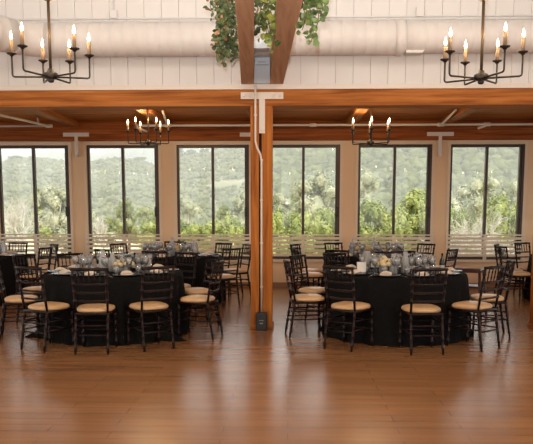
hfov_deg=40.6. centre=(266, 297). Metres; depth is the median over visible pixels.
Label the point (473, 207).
leafy tree
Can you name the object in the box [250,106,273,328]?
timber post
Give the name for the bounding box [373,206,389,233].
leafy bush
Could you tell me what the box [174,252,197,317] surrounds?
chair
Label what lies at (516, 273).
seat cushion
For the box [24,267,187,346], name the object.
tablecloth
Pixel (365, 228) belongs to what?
leafy bush
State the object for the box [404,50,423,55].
outlet
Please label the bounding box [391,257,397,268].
wine glass
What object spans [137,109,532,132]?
pipe
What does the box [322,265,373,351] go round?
chair
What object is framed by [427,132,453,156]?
bracket
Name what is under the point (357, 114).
joist
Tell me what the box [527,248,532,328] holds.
timber post
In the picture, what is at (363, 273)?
charger plate
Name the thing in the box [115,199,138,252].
leafy tree
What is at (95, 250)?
chair
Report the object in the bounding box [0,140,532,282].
wall
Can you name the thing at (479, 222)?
leafy bush
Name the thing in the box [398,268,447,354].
chair
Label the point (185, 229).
leafy bush
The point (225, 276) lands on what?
seat cushion
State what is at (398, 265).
wine glass
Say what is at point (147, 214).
leafy tree
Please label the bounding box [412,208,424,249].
leafy bush
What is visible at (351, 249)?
vase
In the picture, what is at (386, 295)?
tablecloth
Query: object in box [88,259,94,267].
candle holder
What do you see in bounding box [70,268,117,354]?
chair
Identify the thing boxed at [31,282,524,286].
baseboard
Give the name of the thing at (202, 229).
leafy bush
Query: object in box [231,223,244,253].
leafy bush
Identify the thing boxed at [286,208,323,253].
leafy bush
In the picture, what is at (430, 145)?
window
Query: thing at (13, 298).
seat cushion
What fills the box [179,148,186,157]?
leafy tree
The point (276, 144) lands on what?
window
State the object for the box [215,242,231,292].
chair
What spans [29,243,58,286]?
chair
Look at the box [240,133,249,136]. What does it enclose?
strap
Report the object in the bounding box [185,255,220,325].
chair
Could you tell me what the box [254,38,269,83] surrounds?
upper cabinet
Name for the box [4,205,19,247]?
leafy tree
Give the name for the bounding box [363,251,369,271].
candle holder
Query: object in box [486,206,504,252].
leafy bush
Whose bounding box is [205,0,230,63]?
vine
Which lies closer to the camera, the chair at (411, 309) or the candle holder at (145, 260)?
the chair at (411, 309)
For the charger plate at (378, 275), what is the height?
0.020 m
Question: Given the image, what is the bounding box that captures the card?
[357,262,365,272]
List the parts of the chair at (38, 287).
leg, rail, seat frame, leg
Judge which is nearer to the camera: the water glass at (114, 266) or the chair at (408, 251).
the water glass at (114, 266)
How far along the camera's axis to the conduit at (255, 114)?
8.98 m
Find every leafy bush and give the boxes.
[39,227,52,252]
[58,227,67,252]
[92,211,98,244]
[103,217,118,248]
[136,220,155,248]
[181,220,199,248]
[185,221,202,248]
[189,221,224,253]
[209,218,225,248]
[219,211,235,253]
[228,217,244,253]
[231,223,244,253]
[273,205,290,248]
[273,213,289,253]
[283,209,299,233]
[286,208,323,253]
[308,205,329,248]
[314,209,334,253]
[331,216,334,248]
[359,210,373,244]
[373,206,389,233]
[379,203,402,249]
[389,207,414,249]
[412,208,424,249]
[450,204,467,230]
[450,212,480,253]
[478,216,497,253]
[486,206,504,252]
[499,205,515,253]
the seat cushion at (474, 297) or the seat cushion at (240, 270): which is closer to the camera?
the seat cushion at (474, 297)
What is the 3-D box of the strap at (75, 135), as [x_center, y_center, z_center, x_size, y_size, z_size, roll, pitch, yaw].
[-3.689,-2.970,14.024,0.508,0.460,0.142,0,7,2]
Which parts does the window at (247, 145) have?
window guard rail, sill, handle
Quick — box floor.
[0,286,532,443]
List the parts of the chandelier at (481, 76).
arm, arm, arm, rod, arm, arm, arm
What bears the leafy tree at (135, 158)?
on the hill at (221, 183)
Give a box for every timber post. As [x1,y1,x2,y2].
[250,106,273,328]
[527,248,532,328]
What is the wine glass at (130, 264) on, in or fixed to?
on the tablecloth at (123, 291)
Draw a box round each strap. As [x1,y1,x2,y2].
[63,133,88,156]
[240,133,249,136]
[241,92,282,132]
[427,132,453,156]
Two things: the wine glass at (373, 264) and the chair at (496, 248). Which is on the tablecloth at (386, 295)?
the wine glass at (373, 264)
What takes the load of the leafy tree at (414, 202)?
on the ground
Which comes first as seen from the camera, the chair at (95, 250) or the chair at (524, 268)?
the chair at (95, 250)
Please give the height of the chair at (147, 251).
0.927 m
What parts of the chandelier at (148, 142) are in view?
rod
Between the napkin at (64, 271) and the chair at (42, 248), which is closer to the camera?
the napkin at (64, 271)
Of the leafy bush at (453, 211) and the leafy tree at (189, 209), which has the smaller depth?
the leafy bush at (453, 211)
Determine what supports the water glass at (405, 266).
on the tablecloth at (386, 295)
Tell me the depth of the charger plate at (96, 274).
8.28 m
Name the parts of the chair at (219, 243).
leg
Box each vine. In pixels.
[203,0,238,67]
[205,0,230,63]
[254,0,268,40]
[258,0,280,52]
[295,0,328,46]
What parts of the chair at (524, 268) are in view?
leg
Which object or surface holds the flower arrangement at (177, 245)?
on the tablecloth at (201, 261)
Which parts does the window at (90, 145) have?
window guard rail, handle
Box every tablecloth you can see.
[0,254,30,305]
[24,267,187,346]
[120,253,225,306]
[321,253,427,286]
[321,268,471,346]
[524,254,531,300]
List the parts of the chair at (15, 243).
rail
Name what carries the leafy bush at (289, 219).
on the ground
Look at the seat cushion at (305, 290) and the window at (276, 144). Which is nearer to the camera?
the seat cushion at (305, 290)
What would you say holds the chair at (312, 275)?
on the floor
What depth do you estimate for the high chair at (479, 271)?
9.88 m
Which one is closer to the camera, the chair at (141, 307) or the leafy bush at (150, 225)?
the chair at (141, 307)
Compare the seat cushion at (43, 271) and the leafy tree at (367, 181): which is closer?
the seat cushion at (43, 271)
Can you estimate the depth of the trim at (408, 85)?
8.90 m
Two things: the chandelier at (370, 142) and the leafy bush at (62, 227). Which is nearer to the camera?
the chandelier at (370, 142)
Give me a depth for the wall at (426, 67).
8.86 m
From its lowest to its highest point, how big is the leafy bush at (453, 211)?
4.964 m
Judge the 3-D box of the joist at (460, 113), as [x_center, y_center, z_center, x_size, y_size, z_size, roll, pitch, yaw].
[3.303,-3.040,11.402,0.180,0.100,4.659,0,7,2]
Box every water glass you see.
[113,265,119,273]
[135,264,140,273]
[404,265,409,274]
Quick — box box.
[256,312,266,329]
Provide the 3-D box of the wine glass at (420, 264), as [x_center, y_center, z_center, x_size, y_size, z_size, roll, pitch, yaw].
[1.788,-0.369,8.458,0.080,0.205,0.078,0,7,2]
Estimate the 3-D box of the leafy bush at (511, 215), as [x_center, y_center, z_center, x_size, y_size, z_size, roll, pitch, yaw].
[11.673,-1.911,34.025,1.817,4.870,1.710,2,7,15]
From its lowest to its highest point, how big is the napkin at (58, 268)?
0.047 m
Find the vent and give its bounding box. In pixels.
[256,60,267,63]
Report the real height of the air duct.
0.414 m
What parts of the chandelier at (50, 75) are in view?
arm, arm, arm, rod, arm, arm, arm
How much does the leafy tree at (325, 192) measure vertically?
8.519 m
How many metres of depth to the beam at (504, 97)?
8.95 m
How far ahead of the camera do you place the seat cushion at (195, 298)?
8.49 m
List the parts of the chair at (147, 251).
rail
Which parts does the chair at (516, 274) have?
leg, seat frame, leg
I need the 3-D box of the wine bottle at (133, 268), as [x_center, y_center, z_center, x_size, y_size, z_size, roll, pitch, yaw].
[-1.659,-0.454,9.066,0.067,0.225,0.067,0,7,2]
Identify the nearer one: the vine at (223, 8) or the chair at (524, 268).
the vine at (223, 8)
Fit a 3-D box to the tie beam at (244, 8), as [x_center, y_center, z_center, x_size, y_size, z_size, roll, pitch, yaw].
[-0.067,-1.856,1.363,0.156,0.290,15.164,0,7,-1]
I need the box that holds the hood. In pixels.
[254,38,269,57]
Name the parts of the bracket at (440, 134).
stem plate, cross plate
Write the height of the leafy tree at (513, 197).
7.708 m
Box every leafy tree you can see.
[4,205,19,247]
[8,155,23,159]
[30,183,67,252]
[30,189,46,252]
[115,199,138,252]
[132,157,148,162]
[132,206,155,230]
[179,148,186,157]
[180,197,201,225]
[186,149,195,154]
[199,148,208,152]
[210,204,229,244]
[228,190,244,235]
[273,192,291,227]
[289,170,334,233]
[360,170,381,229]
[360,197,386,244]
[395,187,425,248]
[451,175,502,221]
[475,193,516,245]
[496,178,517,210]
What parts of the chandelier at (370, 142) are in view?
arm, rod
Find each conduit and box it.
[16,0,532,22]
[254,85,262,311]
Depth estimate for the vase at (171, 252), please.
11.88 m
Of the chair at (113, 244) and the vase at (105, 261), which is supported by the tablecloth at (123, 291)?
the vase at (105, 261)
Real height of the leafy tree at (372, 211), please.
5.282 m
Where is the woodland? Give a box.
[2,148,153,160]
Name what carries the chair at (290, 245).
on the floor
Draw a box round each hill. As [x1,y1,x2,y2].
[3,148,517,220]
[58,148,210,164]
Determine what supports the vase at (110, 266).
on the tablecloth at (123, 291)
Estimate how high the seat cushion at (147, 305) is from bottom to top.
0.070 m
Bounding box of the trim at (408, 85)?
[0,83,532,90]
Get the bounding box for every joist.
[27,110,78,126]
[137,109,169,123]
[346,109,367,123]
[439,108,480,122]
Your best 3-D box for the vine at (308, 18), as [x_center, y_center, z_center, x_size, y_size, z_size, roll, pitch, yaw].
[0.376,-2.445,6.022,0.330,0.665,0.521,0,7,2]
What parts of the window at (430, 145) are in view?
window guard rail, handle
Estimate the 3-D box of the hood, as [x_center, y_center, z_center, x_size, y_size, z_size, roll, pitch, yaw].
[-0.061,-2.955,8.551,0.196,0.119,0.600,0,7,2]
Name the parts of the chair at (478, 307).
leg, leg, seat frame, leg, rail, rail, rail, rail, leg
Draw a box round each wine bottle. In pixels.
[132,252,136,269]
[410,253,414,271]
[439,253,444,267]
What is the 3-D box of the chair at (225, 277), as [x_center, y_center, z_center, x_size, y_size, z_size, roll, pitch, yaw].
[-0.696,-0.334,11.486,0.406,0.927,0.502,-7,10,-44]
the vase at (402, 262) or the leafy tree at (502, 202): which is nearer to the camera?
the vase at (402, 262)
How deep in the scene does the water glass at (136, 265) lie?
8.60 m
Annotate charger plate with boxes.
[51,272,79,274]
[77,273,104,276]
[112,273,140,276]
[141,271,166,273]
[343,272,370,274]
[372,273,400,276]
[407,273,434,276]
[431,272,459,274]
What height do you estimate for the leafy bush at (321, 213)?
4.902 m
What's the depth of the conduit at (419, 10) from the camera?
8.77 m
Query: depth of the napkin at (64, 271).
8.40 m
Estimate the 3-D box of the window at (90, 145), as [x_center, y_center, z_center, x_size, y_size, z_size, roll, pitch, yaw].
[-2.821,-1.879,14.225,1.568,2.336,0.177,0,7,2]
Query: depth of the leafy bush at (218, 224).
45.64 m
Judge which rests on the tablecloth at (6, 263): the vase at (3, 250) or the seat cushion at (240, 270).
the vase at (3, 250)
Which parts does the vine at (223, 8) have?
stem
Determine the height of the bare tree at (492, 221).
4.145 m
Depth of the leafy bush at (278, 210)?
35.72 m
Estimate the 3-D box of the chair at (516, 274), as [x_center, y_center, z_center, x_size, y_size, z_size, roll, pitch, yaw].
[4.147,-0.402,12.036,0.502,0.927,0.406,0,7,-1]
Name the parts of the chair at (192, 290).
leg, rail, leg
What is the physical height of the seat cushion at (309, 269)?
0.070 m
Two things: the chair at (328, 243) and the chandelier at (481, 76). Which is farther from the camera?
the chair at (328, 243)
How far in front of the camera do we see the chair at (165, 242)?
13.69 m
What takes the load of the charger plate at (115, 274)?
on the tablecloth at (123, 291)
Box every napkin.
[53,267,64,270]
[58,269,70,273]
[121,270,132,274]
[348,269,361,273]
[379,271,391,275]
[417,272,428,275]
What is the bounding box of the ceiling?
[0,108,532,121]
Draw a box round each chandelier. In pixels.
[7,0,93,83]
[126,109,170,146]
[350,109,391,146]
[440,0,527,84]
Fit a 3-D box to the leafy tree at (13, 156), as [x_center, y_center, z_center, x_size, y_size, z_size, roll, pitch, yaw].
[-89.671,-49.578,257.777,6.740,2.698,6.937,0,7,2]
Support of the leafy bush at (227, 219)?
on the ground
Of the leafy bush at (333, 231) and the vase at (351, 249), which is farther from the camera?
the leafy bush at (333, 231)
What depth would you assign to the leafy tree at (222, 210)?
74.35 m
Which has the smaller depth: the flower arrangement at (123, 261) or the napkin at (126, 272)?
the napkin at (126, 272)
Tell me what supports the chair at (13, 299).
on the floor
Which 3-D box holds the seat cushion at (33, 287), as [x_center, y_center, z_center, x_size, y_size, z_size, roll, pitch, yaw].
[-3.043,-0.111,9.623,0.384,0.070,0.401,4,8,31]
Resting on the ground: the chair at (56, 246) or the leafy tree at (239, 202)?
the leafy tree at (239, 202)
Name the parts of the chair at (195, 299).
leg, leg, seat frame, leg, rail, leg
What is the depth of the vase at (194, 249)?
11.87 m
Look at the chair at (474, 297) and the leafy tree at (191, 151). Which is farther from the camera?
the leafy tree at (191, 151)
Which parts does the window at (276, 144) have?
sill, rail post, window guard rail, handle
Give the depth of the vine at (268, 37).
6.31 m
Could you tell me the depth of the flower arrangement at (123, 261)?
8.59 m
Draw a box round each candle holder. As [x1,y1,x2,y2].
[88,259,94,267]
[144,259,150,270]
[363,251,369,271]
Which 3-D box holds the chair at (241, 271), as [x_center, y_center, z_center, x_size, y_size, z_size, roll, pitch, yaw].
[-0.525,-0.469,12.584,0.502,0.927,0.406,-4,8,-27]
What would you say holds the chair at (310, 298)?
on the floor
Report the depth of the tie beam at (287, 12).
6.40 m
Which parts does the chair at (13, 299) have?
leg, leg, seat frame, leg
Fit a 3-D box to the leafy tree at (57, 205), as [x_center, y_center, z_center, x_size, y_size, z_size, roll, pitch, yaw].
[-18.305,-6.343,61.635,3.804,6.947,3.286,-6,9,-41]
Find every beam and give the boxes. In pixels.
[0,88,532,109]
[0,120,532,140]
[235,0,253,83]
[270,0,302,83]
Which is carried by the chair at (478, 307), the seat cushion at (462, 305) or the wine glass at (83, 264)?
the seat cushion at (462, 305)
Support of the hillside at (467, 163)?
on the hill at (221, 183)
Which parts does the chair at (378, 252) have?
rail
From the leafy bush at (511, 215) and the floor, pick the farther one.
the leafy bush at (511, 215)
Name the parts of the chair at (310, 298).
leg, leg, seat frame, leg, leg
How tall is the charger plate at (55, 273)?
0.020 m
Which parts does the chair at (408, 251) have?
rail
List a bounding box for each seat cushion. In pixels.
[4,295,37,302]
[20,273,43,277]
[23,286,40,292]
[28,301,69,310]
[29,268,51,272]
[77,303,114,311]
[129,301,167,310]
[180,294,214,302]
[185,287,211,294]
[207,273,233,278]
[224,268,245,272]
[292,293,324,301]
[298,268,320,272]
[298,286,324,293]
[299,272,323,276]
[331,301,370,310]
[401,304,440,312]
[452,301,491,309]
[470,293,503,301]
[513,271,530,275]
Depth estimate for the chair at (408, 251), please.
10.61 m
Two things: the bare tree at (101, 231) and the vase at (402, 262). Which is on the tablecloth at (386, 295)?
the vase at (402, 262)
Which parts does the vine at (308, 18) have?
stem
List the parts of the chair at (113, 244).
rail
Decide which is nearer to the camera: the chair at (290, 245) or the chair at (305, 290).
the chair at (305, 290)
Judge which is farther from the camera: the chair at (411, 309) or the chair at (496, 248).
the chair at (496, 248)
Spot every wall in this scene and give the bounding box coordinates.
[0,0,532,85]
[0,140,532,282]
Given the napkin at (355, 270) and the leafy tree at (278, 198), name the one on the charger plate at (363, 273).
the napkin at (355, 270)
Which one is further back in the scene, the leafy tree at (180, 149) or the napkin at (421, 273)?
the leafy tree at (180, 149)
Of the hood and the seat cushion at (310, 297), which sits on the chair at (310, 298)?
the seat cushion at (310, 297)
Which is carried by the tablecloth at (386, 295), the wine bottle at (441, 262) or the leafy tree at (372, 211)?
the wine bottle at (441, 262)
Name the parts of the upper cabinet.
door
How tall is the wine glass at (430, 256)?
0.205 m
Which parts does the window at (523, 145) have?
sill, rail post, window guard rail, handle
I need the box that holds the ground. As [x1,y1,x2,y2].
[5,239,233,252]
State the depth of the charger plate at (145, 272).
8.58 m
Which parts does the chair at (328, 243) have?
rail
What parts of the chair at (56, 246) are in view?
leg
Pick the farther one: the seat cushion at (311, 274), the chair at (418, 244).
the chair at (418, 244)
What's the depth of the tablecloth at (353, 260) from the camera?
11.44 m
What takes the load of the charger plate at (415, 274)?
on the tablecloth at (386, 295)
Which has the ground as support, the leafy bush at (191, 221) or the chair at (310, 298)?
the leafy bush at (191, 221)
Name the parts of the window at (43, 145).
rail post, window guard rail, sill, handle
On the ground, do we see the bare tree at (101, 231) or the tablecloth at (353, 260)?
the bare tree at (101, 231)
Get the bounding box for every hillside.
[273,147,518,231]
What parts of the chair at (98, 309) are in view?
leg, leg, rail, rail, rail, rail, seat frame, leg, leg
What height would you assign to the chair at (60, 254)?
0.927 m
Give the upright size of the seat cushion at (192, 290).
0.070 m
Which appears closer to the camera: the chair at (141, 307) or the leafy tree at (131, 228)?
the chair at (141, 307)
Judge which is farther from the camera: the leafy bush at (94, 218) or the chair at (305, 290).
the leafy bush at (94, 218)
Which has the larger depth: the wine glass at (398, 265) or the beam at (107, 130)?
the beam at (107, 130)
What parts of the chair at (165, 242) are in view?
rail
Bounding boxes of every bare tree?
[4,195,50,252]
[92,214,120,252]
[419,205,515,253]
[460,221,513,253]
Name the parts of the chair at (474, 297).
leg, seat frame, leg, leg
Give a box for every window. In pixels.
[0,142,75,261]
[83,142,162,261]
[173,142,250,261]
[273,141,342,261]
[354,141,435,261]
[444,141,528,262]
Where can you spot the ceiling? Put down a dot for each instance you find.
(392, 113)
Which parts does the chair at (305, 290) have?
leg, rail, leg, seat frame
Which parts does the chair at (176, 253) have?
leg, rail, leg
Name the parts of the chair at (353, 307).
leg, rail, rail, rail, rail, leg, seat frame, leg, leg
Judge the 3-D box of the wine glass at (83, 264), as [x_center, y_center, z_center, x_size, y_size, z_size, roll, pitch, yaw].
[-2.148,-0.376,8.517,0.080,0.205,0.078,0,7,2]
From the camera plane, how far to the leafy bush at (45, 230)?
34.77 m
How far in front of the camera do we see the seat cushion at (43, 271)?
12.43 m
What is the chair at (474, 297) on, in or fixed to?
on the floor
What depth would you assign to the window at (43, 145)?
14.27 m
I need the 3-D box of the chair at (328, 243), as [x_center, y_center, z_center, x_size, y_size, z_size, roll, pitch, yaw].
[1.317,-0.523,13.023,0.406,0.927,0.502,-3,8,-26]
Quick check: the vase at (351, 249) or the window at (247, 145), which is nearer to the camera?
the vase at (351, 249)
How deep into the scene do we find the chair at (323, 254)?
10.05 m
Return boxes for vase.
[1,241,6,252]
[99,250,106,272]
[108,253,116,271]
[169,237,174,255]
[191,240,196,255]
[350,239,355,254]
[371,237,376,254]
[389,254,397,273]
[401,251,408,272]
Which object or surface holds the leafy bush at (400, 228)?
on the ground
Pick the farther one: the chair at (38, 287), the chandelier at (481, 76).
the chair at (38, 287)
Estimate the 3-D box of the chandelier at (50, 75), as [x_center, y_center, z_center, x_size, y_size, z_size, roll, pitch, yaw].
[-1.869,-3.192,6.075,0.732,2.681,0.705,0,7,2]
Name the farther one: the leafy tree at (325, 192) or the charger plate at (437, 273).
the leafy tree at (325, 192)
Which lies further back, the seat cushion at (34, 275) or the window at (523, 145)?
the window at (523, 145)
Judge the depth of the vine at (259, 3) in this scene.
6.82 m
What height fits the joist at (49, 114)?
0.100 m
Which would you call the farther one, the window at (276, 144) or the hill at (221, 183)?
the hill at (221, 183)
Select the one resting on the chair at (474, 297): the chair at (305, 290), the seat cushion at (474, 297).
the seat cushion at (474, 297)
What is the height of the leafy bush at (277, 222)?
4.561 m
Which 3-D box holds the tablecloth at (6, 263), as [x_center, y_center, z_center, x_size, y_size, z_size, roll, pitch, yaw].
[-4.853,-0.312,11.961,1.797,0.760,1.815,0,7,2]
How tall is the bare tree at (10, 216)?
5.957 m
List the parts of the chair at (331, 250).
rail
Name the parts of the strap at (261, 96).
stem plate, cross plate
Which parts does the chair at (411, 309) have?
leg, leg, seat frame, rail, rail, rail, rail, leg, leg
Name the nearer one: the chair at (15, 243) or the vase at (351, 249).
the vase at (351, 249)
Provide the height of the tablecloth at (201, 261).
0.760 m
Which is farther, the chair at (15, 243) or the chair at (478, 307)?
the chair at (15, 243)
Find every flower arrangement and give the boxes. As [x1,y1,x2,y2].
[113,257,134,272]
[173,243,186,254]
[355,241,372,253]
[370,255,395,272]
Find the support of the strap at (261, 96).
attached to the beam at (504, 97)
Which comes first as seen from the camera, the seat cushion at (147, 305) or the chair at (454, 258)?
the seat cushion at (147, 305)
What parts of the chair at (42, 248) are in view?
leg, rail, leg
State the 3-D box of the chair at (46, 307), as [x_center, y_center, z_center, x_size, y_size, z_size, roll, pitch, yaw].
[-2.438,0.102,7.932,0.406,0.927,0.502,4,8,29]
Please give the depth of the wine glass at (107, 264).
8.43 m
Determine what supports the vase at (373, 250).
on the tablecloth at (353, 260)
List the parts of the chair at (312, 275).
leg, leg, seat frame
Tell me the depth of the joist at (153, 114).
12.49 m
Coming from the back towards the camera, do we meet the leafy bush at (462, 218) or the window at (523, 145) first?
the leafy bush at (462, 218)
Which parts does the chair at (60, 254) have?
rail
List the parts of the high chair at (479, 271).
rail, seat, leg, leg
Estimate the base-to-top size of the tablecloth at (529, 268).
0.760 m
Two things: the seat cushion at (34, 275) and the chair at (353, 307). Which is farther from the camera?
the seat cushion at (34, 275)
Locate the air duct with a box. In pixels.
[0,16,532,57]
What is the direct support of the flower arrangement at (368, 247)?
on the tablecloth at (353, 260)
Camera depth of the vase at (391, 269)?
8.51 m
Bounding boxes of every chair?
[0,269,39,339]
[8,242,27,253]
[12,254,40,323]
[15,247,52,301]
[15,266,73,352]
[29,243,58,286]
[56,253,83,266]
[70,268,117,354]
[94,249,110,263]
[109,243,127,259]
[126,266,174,351]
[141,250,167,265]
[164,241,183,250]
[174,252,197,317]
[177,260,224,339]
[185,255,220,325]
[207,248,240,306]
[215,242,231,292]
[224,244,250,298]
[283,259,326,337]
[289,244,321,294]
[289,254,324,322]
[292,246,324,296]
[322,253,346,276]
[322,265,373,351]
[324,242,342,252]
[326,249,349,269]
[375,251,401,263]
[390,250,415,262]
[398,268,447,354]
[417,243,435,264]
[445,248,458,267]
[446,265,505,350]
[454,267,487,321]
[470,259,515,337]
[493,244,522,298]
[498,245,530,298]
[513,242,530,292]
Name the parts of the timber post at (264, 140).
moulding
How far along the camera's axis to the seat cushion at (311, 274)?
11.66 m
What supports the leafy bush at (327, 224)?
on the ground
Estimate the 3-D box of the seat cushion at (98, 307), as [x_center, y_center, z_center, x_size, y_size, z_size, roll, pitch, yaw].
[-1.857,0.111,7.816,0.401,0.070,0.384,0,7,-1]
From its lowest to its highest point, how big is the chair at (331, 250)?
0.927 m
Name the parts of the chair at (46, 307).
leg, rail, rail, rail, rail, leg, seat frame, leg, leg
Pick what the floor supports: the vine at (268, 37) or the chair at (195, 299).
the chair at (195, 299)
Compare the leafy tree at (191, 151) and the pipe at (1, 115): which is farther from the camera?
the leafy tree at (191, 151)
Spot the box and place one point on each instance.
(261, 317)
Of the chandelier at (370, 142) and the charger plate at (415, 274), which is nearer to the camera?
the charger plate at (415, 274)
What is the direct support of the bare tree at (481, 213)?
on the ground
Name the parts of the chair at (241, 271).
seat frame, leg, leg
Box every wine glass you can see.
[81,257,87,266]
[102,257,108,274]
[126,257,131,268]
[371,257,377,273]
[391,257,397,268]
[394,258,400,273]
[415,257,421,266]
[429,256,435,273]
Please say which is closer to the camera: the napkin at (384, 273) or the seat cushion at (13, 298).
the napkin at (384, 273)
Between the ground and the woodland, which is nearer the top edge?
the woodland
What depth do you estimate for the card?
8.57 m
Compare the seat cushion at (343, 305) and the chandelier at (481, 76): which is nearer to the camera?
the chandelier at (481, 76)
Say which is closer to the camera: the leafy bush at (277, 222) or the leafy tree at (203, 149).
the leafy bush at (277, 222)
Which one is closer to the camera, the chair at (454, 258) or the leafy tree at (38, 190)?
the chair at (454, 258)
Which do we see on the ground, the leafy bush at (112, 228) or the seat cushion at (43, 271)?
the leafy bush at (112, 228)
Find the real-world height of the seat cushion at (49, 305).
0.070 m
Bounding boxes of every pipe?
[0,114,52,127]
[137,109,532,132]
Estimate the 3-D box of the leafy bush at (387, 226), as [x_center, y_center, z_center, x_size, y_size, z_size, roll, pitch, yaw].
[6.076,-1.946,33.992,1.228,4.944,1.274,-6,9,-41]
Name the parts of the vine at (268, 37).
stem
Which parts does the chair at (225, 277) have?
seat frame, leg, rail, leg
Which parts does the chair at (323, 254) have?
rail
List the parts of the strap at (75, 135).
stem plate, cross plate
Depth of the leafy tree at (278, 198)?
78.68 m
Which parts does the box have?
panel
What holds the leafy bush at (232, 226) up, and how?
on the ground
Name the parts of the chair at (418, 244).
rail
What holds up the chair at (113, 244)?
on the floor
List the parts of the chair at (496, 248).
leg, leg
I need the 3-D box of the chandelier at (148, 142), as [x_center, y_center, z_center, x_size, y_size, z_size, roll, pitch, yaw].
[-1.903,-2.770,11.576,0.726,0.681,0.668,0,7,2]
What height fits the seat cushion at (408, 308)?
0.070 m
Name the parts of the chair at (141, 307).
leg, leg, seat frame, rail, rail, rail, rail, leg, leg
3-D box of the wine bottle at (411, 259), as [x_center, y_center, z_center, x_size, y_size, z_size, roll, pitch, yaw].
[1.794,-0.429,8.868,0.067,0.225,0.067,0,7,2]
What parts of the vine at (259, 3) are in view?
stem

